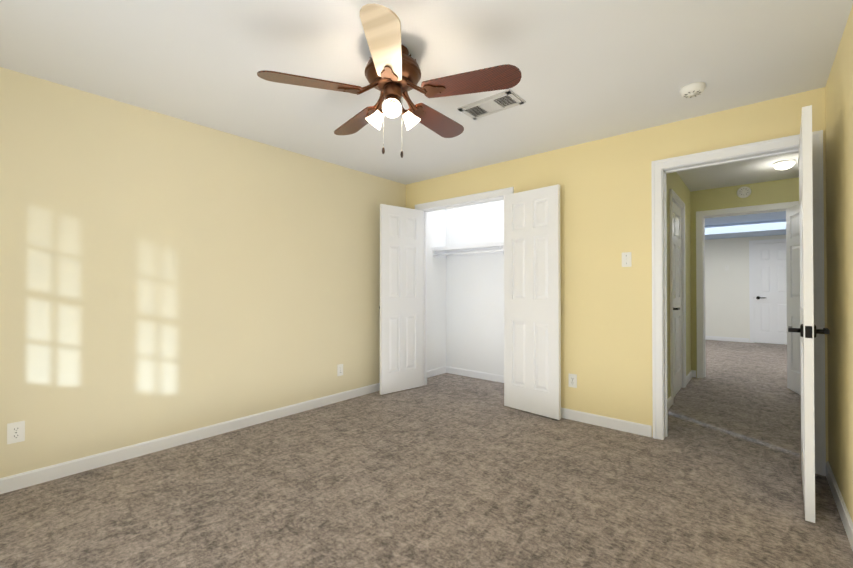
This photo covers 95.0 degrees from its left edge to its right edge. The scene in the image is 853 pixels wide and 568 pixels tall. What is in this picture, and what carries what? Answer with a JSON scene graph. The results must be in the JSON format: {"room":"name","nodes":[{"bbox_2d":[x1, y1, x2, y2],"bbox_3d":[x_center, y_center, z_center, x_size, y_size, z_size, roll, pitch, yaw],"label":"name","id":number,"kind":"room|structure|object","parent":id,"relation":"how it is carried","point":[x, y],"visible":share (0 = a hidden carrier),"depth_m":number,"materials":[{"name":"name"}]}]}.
{"room":"empty bedroom","nodes":[
{"label":"empty bedroom","id":0,"kind":"room"},
{"bbox_2d":[0,67,405,477],"bbox_3d":[-1.337,-0.013,3.494,0.120,2.378,5.020,0,-1,40],"label":"wall","id":1,"kind":"structure","parent":0,"point":[162,275],"depth_m":2.76,"materials":[{"name":"yellow paint"}]},
{"bbox_2d":[7,421,24,443],"bbox_3d":[-2.330,0.843,2.218,0.009,0.115,0.070,0,-1,40],"label":"outlet","id":2,"kind":"object","parent":1,"relation":"attached to","point":[15,432],"visible":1,"depth_m":2.22,"materials":[{"name":"white plastic"}]},
{"bbox_2d":[0,383,379,493],"bbox_3d":[-1.538,1.131,3.144,0.013,0.085,4.000,0,-1,40],"label":"baseboard","id":3,"kind":"structure","parent":1,"relation":"attached to","point":[39,476],"depth_m":2.74,"materials":[{"name":"white wood"}]},
{"bbox_2d":[337,364,342,375],"bbox_3d":[-0.868,0.867,3.939,0.009,0.115,0.070,0,-1,40],"label":"outlet","id":4,"kind":"object","parent":1,"relation":"attached to","point":[339,369],"visible":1,"depth_m":3.93,"materials":[{"name":"white plastic"}]},
{"bbox_2d":[0,340,852,567],"bbox_3d":[3.159,1.212,4.205,6.600,0.060,12.300,0,-1,40],"label":"floor","id":5,"kind":"structure","parent":0,"point":[447,470],"depth_m":2.17,"materials":[{"name":"carpet"}]},
{"bbox_2d":[0,0,852,191],"bbox_3d":[3.159,-1.246,4.225,6.600,0.100,12.300,0,-1,40],"label":"ceiling","id":6,"kind":"structure","parent":0,"point":[592,70],"depth_m":2.14,"materials":[{"name":"paint"}]},
{"bbox_2d":[257,4,521,157],"bbox_3d":[-0.159,-0.934,2.083,1.250,0.559,1.223,0,-1,40],"label":"ceiling fan","id":7,"kind":"object","parent":6,"relation":"hanging from","point":[392,72],"visible":1,"depth_m":1.93,"materials":[{"name":"brown wood"}]},
{"bbox_2d":[457,89,525,119],"bbox_3d":[0.433,-1.202,2.640,0.406,0.012,0.216,0,-1,40],"label":"ceiling vent","id":8,"kind":"object","parent":6,"relation":"in","point":[501,101],"visible":0.96,"depth_m":2.62,"materials":[{"name":"silver metal"}]},
{"bbox_2d":[679,82,705,97],"bbox_3d":[1.639,-1.188,2.409,0.136,0.046,0.136,0,-1,40],"label":"smoke detector","id":9,"kind":"object","parent":6,"relation":"attached to","point":[694,89],"visible":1,"depth_m":2.38,"materials":[{"name":"white plastic"}]},
{"bbox_2d":[773,160,795,169],"bbox_3d":[3.523,-1.165,3.850,0.170,0.068,0.170,0,-1,40],"label":"light","id":10,"kind":"object","parent":6,"relation":"attached to","point":[783,165],"visible":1,"depth_m":3.81,"materials":[{"name":"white glass"}]},
{"bbox_2d":[427,209,445,370],"bbox_3d":[0.047,0.000,5.021,0.012,2.378,0.660,0,-1,40],"label":"wall","id":11,"kind":"structure","parent":0,"point":[436,299],"depth_m":5.11,"materials":[{"name":"white paint"}]},
{"bbox_2d":[446,200,503,375],"bbox_3d":[0.996,-0.003,4.727,1.840,2.378,0.120,0,-1,40],"label":"wall","id":12,"kind":"structure","parent":0,"point":[474,312],"depth_m":4.96,"materials":[{"name":"white paint"}]},
{"bbox_2d":[427,366,503,382],"bbox_3d":[0.706,1.142,4.460,1.708,0.085,0.648,0,-1,40],"label":"baseboard","id":13,"kind":"structure","parent":12,"relation":"attached to","point":[469,373],"depth_m":4.99,"materials":[{"name":"white wood"}]},
{"bbox_2d":[432,241,503,257],"bbox_3d":[0.819,-0.323,4.604,1.708,0.304,0.300,0,-1,40],"label":"closet shelf","id":14,"kind":"object","parent":12,"relation":"attached to","point":[473,249],"visible":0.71,"depth_m":4.81,"materials":[{"name":"white wood"}]},
{"bbox_2d":[406,87,827,461],"bbox_3d":[1.139,-0.012,3.582,3.540,2.378,0.120,0,-1,40],"label":"wall","id":15,"kind":"structure","parent":0,"point":[605,224],"depth_m":3.18,"materials":[{"name":"yellow paint"}]},
{"bbox_2d":[379,204,421,394],"bbox_3d":[-0.292,0.161,4.349,0.179,2.020,0.570,0,-1,40],"label":"closet door","id":16,"kind":"structure","parent":15,"relation":"in","point":[400,307],"depth_m":4.30,"materials":[{"name":"white wood"}]},
{"bbox_2d":[415,187,513,385],"bbox_3d":[0.391,0.127,4.202,1.267,2.110,0.142,0,-1,40],"label":"trim","id":17,"kind":"structure","parent":15,"relation":"attached to","point":[477,198],"depth_m":4.52,"materials":[{"name":"white wood"}]},
{"bbox_2d":[504,184,560,419],"bbox_3d":[0.954,0.155,3.573,0.568,2.020,0.106,0,-1,40],"label":"closet door","id":18,"kind":"structure","parent":15,"relation":"in","point":[532,327],"depth_m":3.53,"materials":[{"name":"white wood"}]},
{"bbox_2d":[568,373,576,387],"bbox_3d":[1.265,0.838,3.384,0.070,0.115,0.009,0,-1,40],"label":"outlet","id":19,"kind":"object","parent":15,"relation":"attached to","point":[573,380],"visible":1,"depth_m":3.38,"materials":[{"name":"white plastic"}]},
{"bbox_2d":[561,408,651,436],"bbox_3d":[1.284,1.133,3.362,1.150,0.085,0.013,0,-1,40],"label":"baseboard","id":20,"kind":"structure","parent":15,"relation":"attached to","point":[608,422],"depth_m":3.19,"materials":[{"name":"white wood"}]},
{"bbox_2d":[622,252,631,266],"bbox_3d":[1.591,-0.195,3.110,0.070,0.115,0.018,0,-1,40],"label":"bedroom light switch","id":21,"kind":"object","parent":15,"relation":"attached to","point":[626,259],"visible":1,"depth_m":3.11,"materials":[{"name":"white plastic"}]},
{"bbox_2d":[651,130,825,475],"bbox_3d":[2.126,0.115,2.743,0.925,2.110,0.164,0,-1,40],"label":"door frame","id":22,"kind":"structure","parent":15,"relation":"attached to","point":[661,169],"depth_m":2.75,"materials":[{"name":"white wood"}]},
{"bbox_2d":[788,105,829,522],"bbox_3d":[2.106,0.144,2.184,0.153,2.020,0.769,0,-1,40],"label":"bedroom door","id":23,"kind":"structure","parent":15,"relation":"in","point":[807,330],"depth_m":1.90,"materials":[{"name":"white wood"}]},
{"bbox_2d":[667,172,690,397],"bbox_3d":[2.582,-0.007,4.154,0.120,2.378,2.620,0,-1,40],"label":"wall","id":24,"kind":"structure","parent":0,"point":[677,185],"depth_m":4.67,"materials":[{"name":"yellow paint"}]},
{"bbox_2d":[668,396,671,409],"bbox_3d":[2.086,1.134,3.458,0.013,0.085,0.930,0,-1,40],"label":"baseboard","id":25,"kind":"structure","parent":24,"relation":"attached to","point":[670,398],"depth_m":3.74,"materials":[{"name":"white wood"}]},
{"bbox_2d":[673,202,681,396],"bbox_3d":[2.658,0.160,4.188,0.147,2.020,0.764,0,-1,40],"label":"hall door","id":26,"kind":"structure","parent":24,"relation":"in","point":[677,320],"depth_m":4.24,"materials":[{"name":"white wood"}]},
{"bbox_2d":[670,189,685,404],"bbox_3d":[2.643,0.127,4.207,0.142,2.110,0.900,0,-1,40],"label":"door frame","id":27,"kind":"structure","parent":24,"relation":"attached to","point":[675,198],"depth_m":4.38,"materials":[{"name":"white wood"}]},
{"bbox_2d":[686,370,695,384],"bbox_3d":[3.203,1.144,4.752,0.040,0.085,0.650,0,-1,40],"label":"baseboard","id":28,"kind":"structure","parent":24,"relation":"attached to","point":[691,374],"depth_m":4.85,"materials":[{"name":"white wood"}]},
{"bbox_2d":[690,177,798,376],"bbox_3d":[3.910,-0.003,4.667,1.240,2.378,0.120,0,-1,40],"label":"wall","id":29,"kind":"structure","parent":0,"point":[776,191],"depth_m":4.81,"materials":[{"name":"yellow paint"}]},
{"bbox_2d":[737,186,750,197],"bbox_3d":[3.791,-1.099,4.667,0.136,0.136,0.046,0,-1,40],"label":"smoke detector","id":30,"kind":"object","parent":29,"relation":"attached to","point":[744,192],"visible":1,"depth_m":4.66,"materials":[{"name":"white plastic"}]},
{"bbox_2d":[696,201,798,377],"bbox_3d":[3.838,0.131,4.712,0.950,2.110,0.142,0,-1,40],"label":"door frame","id":31,"kind":"structure","parent":29,"relation":"attached to","point":[701,216],"depth_m":4.94,"materials":[{"name":"white wood"}]},
{"bbox_2d":[786,204,800,394],"bbox_3d":[3.939,0.159,4.042,0.282,2.020,0.802,0,-1,40],"label":"door","id":32,"kind":"structure","parent":29,"relation":"in","point":[793,294],"depth_m":4.27,"materials":[{"name":"white wood"}]},
{"bbox_2d":[705,235,785,342],"bbox_3d":[6.749,0.025,8.133,4.600,2.378,0.120,0,-1,40],"label":"wall","id":33,"kind":"structure","parent":0,"point":[727,306],"depth_m":8.32,"materials":[{"name":"paint"}]},
{"bbox_2d":[705,336,748,342],"bbox_3d":[5.818,1.177,8.827,2.270,0.085,0.013,0,-1,40],"label":"baseboard","id":34,"kind":"structure","parent":33,"relation":"attached to","point":[733,339],"depth_m":8.32,"materials":[{"name":"white wood"}]},
{"bbox_2d":[749,239,785,342],"bbox_3d":[7.012,0.157,7.894,0.750,2.110,0.142,0,-1,40],"label":"door frame","id":35,"kind":"structure","parent":33,"relation":"attached to","point":[751,270],"depth_m":8.06,"materials":[{"name":"white wood"}]},
{"bbox_2d":[754,243,786,344],"bbox_3d":[6.991,0.190,7.875,0.614,2.020,0.147,0,-1,40],"label":"room door","id":36,"kind":"structure","parent":33,"relation":"in","point":[770,302],"depth_m":7.90,"materials":[{"name":"white wood"}]},
{"bbox_2d":[705,211,785,239],"bbox_3d":[5.338,-1.083,6.480,4.600,0.188,4.240,0,-1,40],"label":"ceiling","id":37,"kind":"structure","parent":0,"point":[759,224],"depth_m":7.31,"materials":[{"name":"paint"}]},
{"bbox_2d":[825,5,852,521],"bbox_3d":[1.200,-0.034,0.828,0.120,2.378,4.240,0,-1,40],"label":"wall","id":38,"kind":"structure","parent":0,"point":[839,152],"depth_m":1.98,"materials":[{"name":"yellow paint"}]},
{"bbox_2d":[826,461,852,550],"bbox_3d":[1.149,1.112,0.862,0.013,0.085,4.000,0,-1,40],"label":"baseboard","id":39,"kind":"structure","parent":38,"relation":"attached to","point":[847,522],"depth_m":1.96,"materials":[{"name":"white wood"}]}
]}

